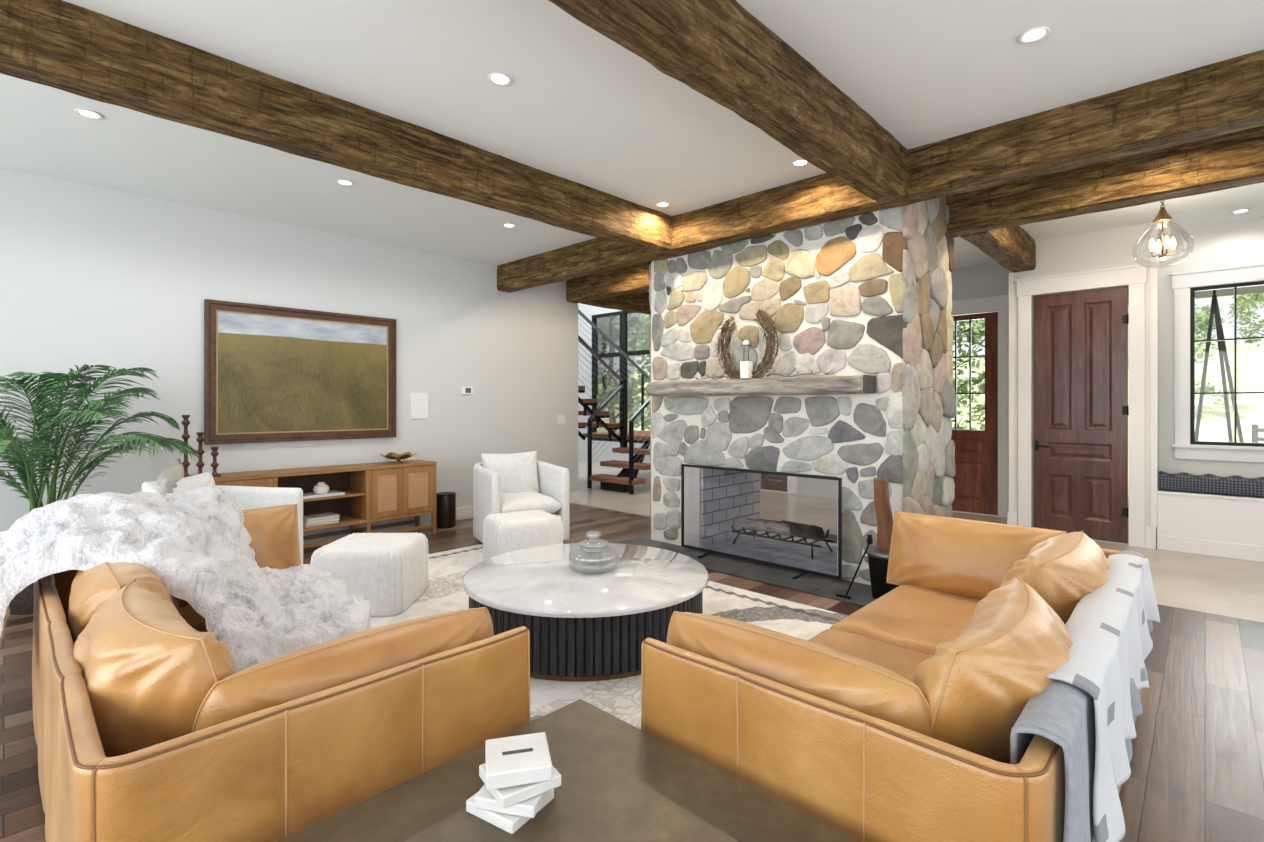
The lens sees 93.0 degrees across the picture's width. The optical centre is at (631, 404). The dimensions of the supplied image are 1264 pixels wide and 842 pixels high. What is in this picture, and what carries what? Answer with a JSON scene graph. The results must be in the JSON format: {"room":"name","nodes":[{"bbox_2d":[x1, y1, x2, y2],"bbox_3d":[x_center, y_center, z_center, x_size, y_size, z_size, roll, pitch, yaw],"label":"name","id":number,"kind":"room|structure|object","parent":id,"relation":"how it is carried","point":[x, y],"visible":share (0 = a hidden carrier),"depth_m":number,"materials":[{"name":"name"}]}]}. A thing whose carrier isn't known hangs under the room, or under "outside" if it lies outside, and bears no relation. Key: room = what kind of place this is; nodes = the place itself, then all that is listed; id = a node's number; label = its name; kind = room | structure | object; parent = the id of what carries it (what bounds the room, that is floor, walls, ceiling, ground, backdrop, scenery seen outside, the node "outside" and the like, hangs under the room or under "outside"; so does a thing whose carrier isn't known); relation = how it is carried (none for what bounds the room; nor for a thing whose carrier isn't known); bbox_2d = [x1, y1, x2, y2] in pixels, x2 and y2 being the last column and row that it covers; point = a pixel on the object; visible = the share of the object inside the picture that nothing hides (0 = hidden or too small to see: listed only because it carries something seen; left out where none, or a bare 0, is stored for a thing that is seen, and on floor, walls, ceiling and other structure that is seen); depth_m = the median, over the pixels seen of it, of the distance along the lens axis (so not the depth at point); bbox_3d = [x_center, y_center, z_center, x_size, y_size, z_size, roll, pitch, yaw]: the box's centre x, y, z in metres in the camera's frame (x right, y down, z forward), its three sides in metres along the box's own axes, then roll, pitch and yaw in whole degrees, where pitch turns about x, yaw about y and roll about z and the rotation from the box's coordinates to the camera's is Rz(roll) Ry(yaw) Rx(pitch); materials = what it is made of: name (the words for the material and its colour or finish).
{"room":"living room","nodes":[
{"label":"living room","id":0,"kind":"room"},
{"bbox_2d":[0,168,577,531],"bbox_3d":[-3.485,-0.180,5.292,0.150,2.960,7.840,0,0,44],"label":"wall","id":1,"kind":"structure","parent":0,"point":[90,275],"depth_m":5.25,"materials":[{"name":"white paint"}]},
{"bbox_2d":[204,299,395,444],"bbox_3d":[-3.021,-0.278,5.632,0.048,1.220,1.643,0,0,44],"label":"framed painting","id":2,"kind":"object","parent":1,"relation":"attached to","point":[272,373],"visible":1,"depth_m":5.54,"materials":[{"name":"brown wood"}]},
{"bbox_2d":[411,393,427,418],"bbox_3d":[-2.278,0.010,6.438,0.012,0.280,0.195,0,0,44],"label":"wall panel","id":3,"kind":"object","parent":1,"relation":"attached to","point":[419,401],"visible":1,"depth_m":6.43,"materials":[{"name":"white plastic"}]},
{"bbox_2d":[303,491,578,543],"bbox_3d":[-3.424,1.230,5.234,0.018,0.140,7.840,0,0,44],"label":"baseboard","id":4,"kind":"structure","parent":1,"relation":"attached to","point":[462,513],"depth_m":6.24,"materials":[{"name":"white paint"}]},
{"bbox_2d":[462,386,472,394],"bbox_3d":[-1.879,-0.165,6.849,0.022,0.090,0.140,0,0,44],"label":"thermostat","id":5,"kind":"object","parent":1,"relation":"attached to","point":[465,390],"visible":1,"depth_m":6.84,"materials":[{"name":"white plastic"}]},
{"bbox_2d":[557,414,565,422],"bbox_3d":[-0.926,0.182,7.853,0.013,0.115,0.150,0,0,44],"label":"switch plate","id":6,"kind":"object","parent":1,"relation":"attached to","point":[560,418],"visible":1,"depth_m":7.85,"materials":[{"name":"white plastic"}]},
{"bbox_2d":[578,303,650,462],"bbox_3d":[0.223,-1.300,12.613,4.900,5.200,0.150,0,0,44],"label":"wall","id":7,"kind":"structure","parent":0,"point":[584,367],"depth_m":13.67,"materials":[{"name":"white paint"}]},
{"bbox_2d":[592,311,649,442],"bbox_3d":[0.225,-0.615,12.507,3.150,2.830,0.200,0,0,44],"label":"window","id":8,"kind":"structure","parent":7,"relation":"in","point":[622,327],"depth_m":13.14,"materials":[{"name":"black metal"}]},
{"bbox_2d":[0,0,1263,291],"bbox_3d":[0.489,-1.710,3.336,8.700,0.100,10.900,0,0,44],"label":"ceiling","id":9,"kind":"structure","parent":0,"point":[578,105],"depth_m":3.18,"materials":[{"name":"white paint"}]},
{"bbox_2d":[75,108,102,119],"bbox_3d":[-3.088,-1.654,3.412,0.120,0.008,0.120,0,0,44],"label":"recessed light","id":10,"kind":"object","parent":9,"relation":"in","point":[86,113],"visible":1,"depth_m":3.41,"materials":[{"name":"white plastic"}]},
{"bbox_2d":[0,0,671,252],"bbox_3d":[-1.986,-1.506,2.975,0.237,0.307,6.540,0,0,44],"label":"ceiling beam","id":11,"kind":"structure","parent":9,"relation":"attached to","point":[58,44],"depth_m":3.03,"materials":[{"name":"wood"}]},
{"bbox_2d":[336,179,353,185],"bbox_3d":[-2.136,-1.654,4.467,0.120,0.008,0.120,0,0,44],"label":"recessed light","id":12,"kind":"object","parent":9,"relation":"in","point":[343,182],"visible":1,"depth_m":4.46,"materials":[{"name":"white"}]},
{"bbox_2d":[488,72,511,85],"bbox_3d":[-0.671,-1.654,3.047,0.120,0.008,0.120,0,0,44],"label":"recessed light","id":13,"kind":"object","parent":9,"relation":"in","point":[496,78],"visible":1,"depth_m":3.04,"materials":[{"name":"white"}]},
{"bbox_2d":[566,261,651,302],"bbox_3d":[0.017,-1.506,7.207,2.250,0.308,0.225,0,0,44],"label":"ceiling beam","id":14,"kind":"structure","parent":9,"relation":"attached to","point":[634,278],"depth_m":7.36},
{"bbox_2d":[580,291,650,314],"bbox_3d":[0.278,-1.507,8.965,0.233,0.306,2.630,0,0,44],"label":"ceiling beam","id":15,"kind":"structure","parent":9,"relation":"attached to","point":[638,302],"depth_m":8.48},
{"bbox_2d":[548,0,909,201],"bbox_3d":[-0.547,-1.506,1.601,0.254,0.307,6.540,0,0,44],"label":"ceiling beam","id":16,"kind":"structure","parent":9,"relation":"attached to","point":[718,49],"depth_m":2.63,"materials":[{"name":"wood"}]},
{"bbox_2d":[791,159,808,166],"bbox_3d":[1.151,-1.654,4.101,0.120,0.008,0.120,0,0,44],"label":"recessed light","id":17,"kind":"object","parent":9,"relation":"in","point":[800,162],"visible":0.94,"depth_m":4.10,"materials":[{"name":"white"}]},
{"bbox_2d":[497,49,1263,292],"bbox_3d":[1.459,-1.506,4.358,8.270,0.308,0.234,0,0,44],"label":"ceiling beam","id":18,"kind":"structure","parent":9,"relation":"attached to","point":[1224,97],"depth_m":3.56,"materials":[{"name":"wood"}]},
{"bbox_2d":[960,226,1035,272],"bbox_3d":[3.362,-1.506,5.459,0.233,0.307,1.800,0,0,44],"label":"ceiling beam","id":19,"kind":"structure","parent":9,"relation":"attached to","point":[1013,248],"depth_m":5.41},
{"bbox_2d":[1018,26,1049,43],"bbox_3d":[1.799,-1.654,2.685,0.120,0.008,0.120,0,0,44],"label":"recessed light","id":20,"kind":"object","parent":9,"relation":"in","point":[1035,34],"visible":1,"depth_m":2.68,"materials":[{"name":"white"}]},
{"bbox_2d":[946,126,1263,236],"bbox_3d":[3.865,-1.506,3.554,3.680,0.308,0.254,0,0,44],"label":"ceiling beam","id":21,"kind":"structure","parent":9,"relation":"attached to","point":[1236,159],"depth_m":4.01,"materials":[{"name":"wood"}]},
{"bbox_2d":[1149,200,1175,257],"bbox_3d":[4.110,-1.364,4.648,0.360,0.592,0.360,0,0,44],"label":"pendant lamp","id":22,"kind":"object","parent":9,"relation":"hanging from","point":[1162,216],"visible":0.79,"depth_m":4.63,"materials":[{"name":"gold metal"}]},
{"bbox_2d":[0,461,1263,841],"bbox_3d":[-0.868,1.350,5.462,13.200,0.100,11.700,0,0,44],"label":"floor","id":23,"kind":"structure","parent":0,"point":[1197,762],"depth_m":2.81,"materials":[{"name":"brown wood"}]},
{"bbox_2d":[0,364,200,614],"bbox_3d":[-3.637,0.516,3.778,1.387,1.569,1.654,0,0,44],"label":"potted palm","id":24,"kind":"object","parent":23,"relation":"on","point":[22,603],"visible":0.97,"depth_m":3.79,"materials":[{"name":"green plant"}]},
{"bbox_2d":[9,583,33,614],"bbox_3d":[-3.802,1.120,3.866,0.400,0.360,0.400,0,0,44],"label":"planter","id":25,"kind":"object","parent":24,"relation":"attached to","point":[22,603],"depth_m":3.71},
{"bbox_2d":[191,460,436,548],"bbox_3d":[-2.886,0.940,5.466,0.395,0.720,2.180,0,0,44],"label":"media console","id":26,"kind":"object","parent":23,"relation":"on","point":[377,491],"visible":0.52,"depth_m":5.73,"materials":[{"name":"brown wood"}]},
{"bbox_2d":[181,415,190,476],"bbox_3d":[-3.547,0.329,4.770,0.090,0.500,0.090,0,0,44],"label":"candlestick","id":27,"kind":"object","parent":26,"relation":"on","point":[185,422],"visible":0.79,"depth_m":4.76,"materials":[{"name":"brown wood"}]},
{"bbox_2d":[196,432,204,473],"bbox_3d":[-3.469,0.399,4.823,0.090,0.360,0.090,0,0,44],"label":"candlestick","id":28,"kind":"object","parent":26,"relation":"on","point":[200,439],"visible":0.83,"depth_m":4.81,"materials":[{"name":"brown wood"}]},
{"bbox_2d":[211,447,220,476],"bbox_3d":[-3.385,0.459,4.867,0.090,0.240,0.090,0,0,44],"label":"candlestick","id":29,"kind":"object","parent":26,"relation":"on","point":[214,453],"visible":0.91,"depth_m":4.86,"materials":[{"name":"brown wood"}]},
{"bbox_2d":[303,520,338,526],"bbox_3d":[-2.841,1.063,5.452,0.280,0.022,0.200,0,0,-43],"label":"book","id":30,"kind":"object","parent":26,"relation":"on","point":[336,521],"visible":0.29,"depth_m":5.38,"materials":[{"name":"white paper"}]},
{"bbox_2d":[303,517,338,523],"bbox_3d":[-2.841,1.038,5.452,0.200,0.026,0.280,0,0,42],"label":"book","id":31,"kind":"object","parent":30,"relation":"on","point":[336,518],"visible":0.36,"depth_m":5.37,"materials":[{"name":"white paper"}]},
{"bbox_2d":[303,512,339,520],"bbox_3d":[-2.841,1.014,5.452,0.200,0.022,0.280,0,0,39],"label":"book","id":32,"kind":"object","parent":31,"relation":"on","point":[327,515],"visible":0.8,"depth_m":5.42,"materials":[{"name":"white paper"}]},
{"bbox_2d":[303,490,344,498],"bbox_3d":[-2.845,0.813,5.441,0.230,0.022,0.380,0,0,44],"label":"book","id":33,"kind":"object","parent":26,"relation":"on","point":[332,492],"visible":0.56,"depth_m":5.39,"materials":[{"name":"white paper"}]},
{"bbox_2d":[313,482,328,493],"bbox_3d":[-2.820,0.750,5.445,0.132,0.102,0.132,0,0,44],"label":"lidded jar","id":34,"kind":"object","parent":33,"relation":"on","point":[321,487],"visible":1,"depth_m":5.40,"materials":[{"name":"white ceramic"}]},
{"bbox_2d":[303,489,364,501],"bbox_3d":[-2.884,0.835,5.478,0.358,0.020,0.740,0,0,44],"label":"shelf","id":35,"kind":"object","parent":26,"relation":"attached to","point":[348,492],"depth_m":5.59,"materials":[{"name":"brown wood"}]},
{"bbox_2d":[380,452,416,462],"bbox_3d":[-2.345,0.532,6.029,0.350,0.094,0.315,0,0,44],"label":"bowl","id":36,"kind":"object","parent":26,"relation":"on","point":[391,455],"visible":1,"depth_m":5.99,"materials":[{"name":"brown"}]},
{"bbox_2d":[436,492,455,528],"bbox_3d":[-1.986,1.121,6.405,0.212,0.358,0.212,0,0,44],"label":"trash can","id":37,"kind":"object","parent":23,"relation":"on","point":[445,501],"visible":0.99,"depth_m":6.32,"materials":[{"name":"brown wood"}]},
{"bbox_2d":[277,699,859,841],"bbox_3d":[-0.136,1.075,0.929,1.140,0.450,1.155,0,0,44],"label":"table","id":38,"kind":"object","parent":23,"relation":"on","point":[620,782],"visible":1,"depth_m":1.28,"materials":[{"name":"wood"}]},
{"bbox_2d":[466,789,553,833],"bbox_3d":[-0.258,0.839,1.276,0.132,0.024,0.132,0,0,32],"label":"marble block","id":39,"kind":"object","parent":38,"relation":"on","point":[510,823],"visible":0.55,"depth_m":1.21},
{"bbox_2d":[474,769,556,817],"bbox_3d":[-0.244,0.812,1.272,0.132,0.024,0.132,0,0,14],"label":"marble block","id":40,"kind":"object","parent":39,"relation":"on","point":[484,800],"visible":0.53,"depth_m":1.21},
{"bbox_2d":[479,763,560,808],"bbox_3d":[-0.238,0.785,1.271,0.132,0.024,0.132,0,0,-34],"label":"marble block","id":41,"kind":"object","parent":40,"relation":"on","point":[506,797],"visible":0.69,"depth_m":1.21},
{"bbox_2d":[485,732,551,789],"bbox_3d":[-0.242,0.750,1.271,0.132,0.033,0.132,0,0,-14],"label":"marble block","id":42,"kind":"object","parent":41,"relation":"on","point":[518,760],"visible":1,"depth_m":1.24,"materials":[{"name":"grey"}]},
{"bbox_2d":[370,544,847,728],"bbox_3d":[-0.743,1.294,3.385,3.950,0.014,3.270,0,0,44],"label":"area rug","id":43,"kind":"object","parent":23,"relation":"on","point":[620,698],"visible":0.1,"depth_m":3.66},
{"bbox_2d":[141,471,302,563],"bbox_3d":[-2.753,0.877,3.940,0.815,0.822,0.750,0,0,0],"label":"armchair","id":44,"kind":"object","parent":43,"relation":"on","point":[246,497],"visible":0.15,"depth_m":4.24,"materials":[{"name":"white fabric"}]},
{"bbox_2d":[156,458,183,494],"bbox_3d":[-3.069,0.620,3.925,0.210,0.517,0.612,0,0,-28],"label":"pillow","id":45,"kind":"object","parent":44,"relation":"on","point":[167,479],"visible":0.3,"depth_m":3.82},
{"bbox_2d":[141,471,215,494],"bbox_3d":[-2.933,0.690,3.940,0.224,0.447,0.583,0,0,0],"label":"cushion","id":46,"kind":"object","parent":44,"relation":"on","point":[190,483],"depth_m":3.93,"materials":[{"name":"white fabric"}]},
{"bbox_2d":[32,504,529,841],"bbox_3d":[-1.406,0.895,2.133,2.172,0.786,0.985,0,0,44],"label":"leather sofa","id":47,"kind":"object","parent":43,"relation":"on","point":[147,728],"visible":0.85,"depth_m":1.37,"materials":[{"name":"brown"}]},
{"bbox_2d":[68,562,181,641],"bbox_3d":[-1.724,0.725,2.046,0.689,0.395,0.292,0,0,44],"label":"cushion","id":48,"kind":"object","parent":47,"relation":"on","point":[90,588],"depth_m":1.89,"materials":[{"name":"orange leather"}]},
{"bbox_2d":[69,605,207,644],"bbox_3d":[-1.731,0.946,2.517,1.000,0.159,0.870,0,0,44],"label":"seat cushion","id":49,"kind":"object","parent":47,"relation":"on","point":[195,620],"depth_m":2.50,"materials":[{"name":"orange leather"}]},
{"bbox_2d":[73,581,235,756],"bbox_3d":[-1.229,0.719,1.554,0.747,0.397,0.303,0,0,44],"label":"cushion","id":50,"kind":"object","parent":47,"relation":"on","point":[142,675],"depth_m":1.35,"materials":[{"name":"orange leather"}]},
{"bbox_2d":[0,487,370,672],"bbox_3d":[-1.755,0.634,2.317,1.507,0.580,1.169,0,0,44],"label":"blanket","id":51,"kind":"object","parent":47,"relation":"on","point":[197,541],"visible":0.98,"depth_m":2.13,"materials":[{"name":"fur"}]},
{"bbox_2d":[175,504,299,607],"bbox_3d":[-1.861,0.700,2.828,0.214,0.391,0.540,0,0,44],"label":"cushion","id":52,"kind":"object","parent":47,"relation":"on","point":[273,531],"depth_m":2.89,"materials":[{"name":"orange leather"}]},
{"bbox_2d":[310,532,427,616],"bbox_3d":[-1.696,1.085,3.929,0.578,0.407,0.578,0,0,0],"label":"pouf","id":53,"kind":"object","parent":43,"relation":"on","point":[391,569],"visible":0.84,"depth_m":3.67,"materials":[{"name":"white fabric"}]},
{"bbox_2d":[473,451,569,542],"bbox_3d":[-1.103,0.877,5.776,0.750,0.822,0.815,0,0,-31],"label":"armchair","id":54,"kind":"object","parent":43,"relation":"on","point":[511,482],"visible":0.77,"depth_m":5.66,"materials":[{"name":"white fabric"}]},
{"bbox_2d":[481,451,539,493],"bbox_3d":[-1.195,0.690,5.930,0.583,0.447,0.224,0,0,-31],"label":"cushion","id":55,"kind":"object","parent":54,"relation":"on","point":[518,472],"depth_m":5.88,"materials":[{"name":"white fabric"}]},
{"bbox_2d":[500,492,561,512],"bbox_3d":[-1.069,0.940,5.717,0.580,0.177,0.680,0,0,-31],"label":"seat cushion","id":56,"kind":"object","parent":54,"relation":"on","point":[550,502],"depth_m":5.52,"materials":[{"name":"white fabric"}]},
{"bbox_2d":[483,509,562,559],"bbox_3d":[-0.891,1.092,4.902,0.548,0.392,0.488,0,0,-31],"label":"pouf","id":57,"kind":"object","parent":43,"relation":"on","point":[503,533],"visible":0.81,"depth_m":4.72,"materials":[{"name":"white fabric"}]},
{"bbox_2d":[462,543,708,680],"bbox_3d":[-0.256,1.116,3.439,1.417,0.342,1.417,0,0,44],"label":"coffee table","id":58,"kind":"object","parent":43,"relation":"on","point":[583,624],"visible":0.87,"depth_m":2.95,"materials":[{"name":"white stone"}]},
{"bbox_2d":[582,551,604,568],"bbox_3d":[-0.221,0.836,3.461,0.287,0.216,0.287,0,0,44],"label":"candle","id":59,"kind":"object","parent":58,"relation":"on","point":[591,559],"visible":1,"depth_m":3.41,"materials":[{"name":"white"}]},
{"bbox_2d":[641,511,1140,841],"bbox_3d":[1.106,0.894,2.144,0.983,0.788,2.224,0,0,44],"label":"leather sofa","id":60,"kind":"object","parent":43,"relation":"on","point":[894,721],"visible":0.77,"depth_m":1.38,"materials":[{"name":"brown"}]},
{"bbox_2d":[808,629,933,682],"bbox_3d":[0.726,0.947,1.799,0.825,0.155,1.025,0,0,44],"label":"seat cushion","id":61,"kind":"object","parent":60,"relation":"on","point":[904,662],"depth_m":2.14,"materials":[{"name":"orange leather"}]},
{"bbox_2d":[830,585,980,655],"bbox_3d":[1.434,0.946,2.540,0.825,0.158,1.025,0,0,44],"label":"seat cushion","id":62,"kind":"object","parent":60,"relation":"on","point":[918,618],"depth_m":2.48,"materials":[{"name":"orange leather"}]},
{"bbox_2d":[887,512,1065,599],"bbox_3d":[1.588,0.725,2.821,0.729,0.355,0.258,0,0,44],"label":"cushion","id":63,"kind":"object","parent":60,"relation":"on","point":[954,558],"depth_m":2.78,"materials":[{"name":"orange leather"}]},
{"bbox_2d":[913,577,1072,763],"bbox_3d":[0.941,0.719,1.533,0.331,0.398,0.787,0,0,44],"label":"cushion","id":64,"kind":"object","parent":60,"relation":"on","point":[970,696],"depth_m":1.29,"materials":[{"name":"orange leather"}]},
{"bbox_2d":[1001,532,1109,623],"bbox_3d":[1.522,0.703,2.169,0.318,0.405,0.748,0,0,44],"label":"cushion","id":65,"kind":"object","parent":60,"relation":"on","point":[1062,569],"depth_m":1.96,"materials":[{"name":"orange leather"}]},
{"bbox_2d":[1010,550,1152,841],"bbox_3d":[1.444,0.827,1.810,0.138,0.434,1.955,0,0,44],"label":"throw","id":66,"kind":"object","parent":60,"relation":"on","point":[1063,713],"visible":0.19,"depth_m":1.19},
{"bbox_2d":[1047,554,1159,841],"bbox_3d":[1.466,0.769,1.834,0.163,0.344,1.578,0,0,44],"label":"throw","id":67,"kind":"object","parent":60,"relation":"on","point":[1108,630],"visible":0.84,"depth_m":1.54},
{"bbox_2d":[578,309,650,493],"bbox_3d":[-0.129,-0.609,10.031,2.002,3.818,3.450,0,0,44],"label":"staircase","id":68,"kind":"structure","parent":23,"relation":"on","point":[625,481],"depth_m":9.54,"materials":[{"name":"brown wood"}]},
{"bbox_2d":[615,196,956,605],"bbox_3d":[1.323,-0.179,5.325,2.559,2.975,1.870,0,0,44],"label":"stone fireplace","id":69,"kind":"object","parent":23,"relation":"on","point":[866,298],"depth_m":4.66,"materials":[{"name":"grey"}]},
{"bbox_2d":[740,340,752,378],"bbox_3d":[0.918,-0.368,4.827,0.100,0.311,0.070,0,0,44],"label":"candle holder","id":70,"kind":"object","parent":69,"relation":"on","point":[746,367],"visible":1,"depth_m":4.81,"materials":[{"name":"white ceramic"}]},
{"bbox_2d":[715,305,780,378],"bbox_3d":[0.925,-0.468,4.864,0.632,0.673,0.113,0,0,44],"label":"twig wreath","id":71,"kind":"object","parent":69,"relation":"on","point":[769,324],"visible":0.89,"depth_m":4.78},
{"bbox_2d":[647,375,873,396],"bbox_3d":[0.928,-0.145,4.881,2.000,0.141,0.208,0,0,44],"label":"mantel shelf","id":72,"kind":"object","parent":69,"relation":"attached to","point":[772,385],"depth_m":4.67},
{"bbox_2d":[681,464,841,579],"bbox_3d":[0.950,0.908,4.825,1.480,0.761,0.232,0,0,44],"label":"fire screen","id":73,"kind":"object","parent":69,"relation":"on","point":[708,551],"visible":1,"depth_m":4.69,"materials":[{"name":"black metal"}]},
{"bbox_2d":[744,518,791,535],"bbox_3d":[1.224,1.091,5.372,0.476,0.111,0.108,0,0,41],"label":"log","id":74,"kind":"object","parent":69,"relation":"on","point":[750,524],"visible":0.94,"depth_m":5.34,"materials":[{"name":"brown wood"}]},
{"bbox_2d":[766,367,833,376],"bbox_3d":[1.271,-0.251,4.531,0.581,0.079,0.046,0,0,44],"label":"branch","id":75,"kind":"object","parent":69,"relation":"on","point":[769,374],"visible":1,"depth_m":4.56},
{"bbox_2d":[780,520,823,540],"bbox_3d":[1.454,1.076,5.168,0.121,0.129,0.432,0,0,-34],"label":"log","id":76,"kind":"object","parent":69,"relation":"on","point":[813,532],"visible":0.91,"depth_m":5.07,"materials":[{"name":"brown wood"}]},
{"bbox_2d":[836,534,872,598],"bbox_3d":[1.469,1.066,3.973,0.239,0.444,0.039,0,0,34],"label":"tool","id":77,"kind":"object","parent":69,"relation":"on","point":[869,537],"visible":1,"depth_m":3.95,"materials":[{"name":"black metal"}]},
{"bbox_2d":[866,478,898,598],"bbox_3d":[1.711,0.888,4.007,0.284,0.798,0.284,0,0,44],"label":"log holder","id":78,"kind":"object","parent":69,"relation":"on","point":[878,556],"visible":0.74,"depth_m":3.99,"materials":[{"name":"metal"}]},
{"bbox_2d":[1157,490,1263,561],"bbox_3d":[5.813,1.038,4.737,2.495,0.525,0.510,0,0,44],"label":"window bench","id":79,"kind":"object","parent":23,"relation":"on","point":[1219,525],"visible":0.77,"depth_m":5.18,"materials":[{"name":"white paint"}]},
{"bbox_2d":[1158,471,1263,496],"bbox_3d":[5.710,0.700,4.828,2.210,0.147,0.470,0,0,44],"label":"bench cushion","id":80,"kind":"object","parent":79,"relation":"on","point":[1186,482],"visible":1,"depth_m":5.21,"materials":[{"name":"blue fabric"}]},
{"bbox_2d":[798,263,1009,497],"bbox_3d":[2.898,-0.180,8.399,4.790,2.960,0.150,0,0,44],"label":"wall","id":81,"kind":"structure","parent":0,"point":[986,280],"depth_m":7.20,"materials":[{"name":"white paint"}]},
{"bbox_2d":[760,474,786,491],"bbox_3d":[2.034,0.151,9.189,0.830,2.282,0.040,0,0,44],"label":"door","id":82,"kind":"structure","parent":81,"relation":"in","point":[767,481],"depth_m":9.06,"materials":[{"name":"brown wood"}]},
{"bbox_2d":[787,476,797,493],"bbox_3d":[1.989,0.068,9.142,1.210,2.465,0.070,0,0,44],"label":"trim","id":83,"kind":"structure","parent":81,"relation":"attached to","point":[792,482],"depth_m":8.78,"materials":[{"name":"white paint"}]},
{"bbox_2d":[951,312,997,515],"bbox_3d":[3.943,0.101,7.314,0.900,2.382,0.104,0,0,44],"label":"door","id":84,"kind":"structure","parent":81,"relation":"in","point":[975,479],"depth_m":7.12,"materials":[{"name":"brown wood"}]},
{"bbox_2d":[951,295,1008,517],"bbox_3d":[3.924,0.018,7.294,1.190,2.565,0.070,0,0,44],"label":"trim","id":85,"kind":"structure","parent":81,"relation":"attached to","point":[1000,304],"depth_m":6.93,"materials":[{"name":"white paint"}]},
{"bbox_2d":[1010,223,1158,546],"bbox_3d":[4.605,-0.180,6.111,1.140,2.960,0.800,0,0,44],"label":"wall","id":86,"kind":"structure","parent":0,"point":[1127,245],"depth_m":5.75,"materials":[{"name":"white paint"}]},
{"bbox_2d":[1033,287,1128,543],"bbox_3d":[4.342,0.096,5.829,0.748,2.392,0.102,0,0,44],"label":"door","id":87,"kind":"structure","parent":86,"relation":"in","point":[1081,408],"depth_m":5.82,"materials":[{"name":"brown wood"}]},
{"bbox_2d":[1007,511,1155,548],"bbox_3d":[4.310,1.200,5.816,1.160,0.200,0.030,0,0,44],"label":"baseboard","id":88,"kind":"structure","parent":86,"relation":"attached to","point":[1012,517],"depth_m":5.44,"materials":[{"name":"white paint"}]},
{"bbox_2d":[1014,263,1149,547],"bbox_3d":[4.319,0.007,5.811,1.050,2.585,0.070,0,0,44],"label":"trim","id":89,"kind":"structure","parent":86,"relation":"attached to","point":[1135,276],"depth_m":5.63,"materials":[{"name":"white paint"}]},
{"bbox_2d":[1009,222,1157,526],"bbox_3d":[4.326,-0.280,5.818,1.160,2.760,0.030,0,0,44],"label":"trim","id":90,"kind":"structure","parent":86,"relation":"attached to","point":[1153,226],"depth_m":5.43,"materials":[{"name":"white paint"}]},
{"bbox_2d":[1170,262,1263,462],"bbox_3d":[5.659,-0.372,5.216,1.460,1.765,0.080,0,0,44],"label":"trim","id":91,"kind":"structure","parent":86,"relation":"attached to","point":[1183,281],"depth_m":5.62,"materials":[{"name":"white paint"}]},
{"bbox_2d":[1128,285,1263,304],"bbox_3d":[6.580,-1.460,6.963,7.100,0.080,2.840,0,0,44],"label":"ceiling","id":92,"kind":"structure","parent":0,"point":[1253,289],"depth_m":7.57,"materials":[{"name":"grey"}]},
{"bbox_2d":[1159,217,1263,477],"bbox_3d":[6.050,-0.180,4.974,2.520,2.960,0.150,0,0,44],"label":"wall niche","id":93,"kind":"object","parent":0,"point":[1238,242],"visible":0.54,"depth_m":5.64,"materials":[{"name":"white paint"}]},
{"bbox_2d":[1190,281,1263,446],"bbox_3d":[5.707,-0.365,5.266,1.180,1.470,0.060,0,0,44],"label":"window","id":94,"kind":"structure","parent":93,"relation":"attached to","point":[1235,286],"depth_m":5.54,"materials":[{"name":"black metal"}]},
{"label":"outside","id":95,"kind":"structure","parent":0,"visible":0},
{"bbox_2d":[635,344,1263,497],"bbox_3d":[40.931,-3.903,50.099,130.000,11.606,110.000,0,0,44],"label":"outdoor background","id":96,"kind":"structure","parent":95,"point":[1250,362],"depth_m":25.78,"materials":[{"name":"green plant"}]},
{"bbox_2d":[635,314,650,429],"bbox_3d":[-0.391,-1.635,19.123,4.617,6.770,5.272,0,0,11],"label":"tree","id":97,"kind":"object","parent":96,"relation":"on","point":[643,342],"visible":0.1,"depth_m":18.23,"materials":[{"name":"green plant"}]},
{"bbox_2d":[951,319,984,429],"bbox_3d":[6.375,-0.017,12.160,2.565,3.761,2.929,0,0,-1],"label":"tree","id":98,"kind":"object","parent":96,"relation":"on","point":[977,328],"visible":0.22,"depth_m":11.58,"materials":[{"name":"green plant"}]},
{"bbox_2d":[1128,304,1222,333],"bbox_3d":[44.131,-6.813,48.868,4.988,7.523,6.107,0,0,-40],"label":"tree","id":99,"kind":"object","parent":96,"relation":"on","point":[1204,308],"visible":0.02,"depth_m":46.78,"materials":[{"name":"green plant"}]},
{"bbox_2d":[1128,307,1246,411],"bbox_3d":[20.212,-1.460,22.206,3.222,4.138,2.821,0,0,14],"label":"tree","id":100,"kind":"object","parent":96,"relation":"on","point":[1202,324],"visible":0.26,"depth_m":21.73,"materials":[{"name":"green plant"}]},
{"bbox_2d":[1195,290,1243,441],"bbox_3d":[7.052,-0.048,7.196,0.616,2.743,0.686,0,0,44],"label":"swing frame","id":101,"kind":"object","parent":96,"relation":"on","point":[1214,310],"visible":0.58,"depth_m":7.11,"materials":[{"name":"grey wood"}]},
{"bbox_2d":[1225,293,1263,348],"bbox_3d":[45.028,-6.787,42.262,4.617,6.770,5.272,0,0,30],"label":"tree","id":102,"kind":"object","parent":96,"relation":"on","point":[1247,301],"visible":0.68,"depth_m":43.07,"materials":[{"name":"green plant"}]},
{"bbox_2d":[1252,424,1263,442],"bbox_3d":[19.446,1.175,14.570,6.120,1.270,0.185,0,0,44],"label":"rail fence","id":103,"kind":"object","parent":96,"relation":"on","point":[1255,429],"visible":0.52,"depth_m":16.59,"materials":[{"name":"grey wood"}]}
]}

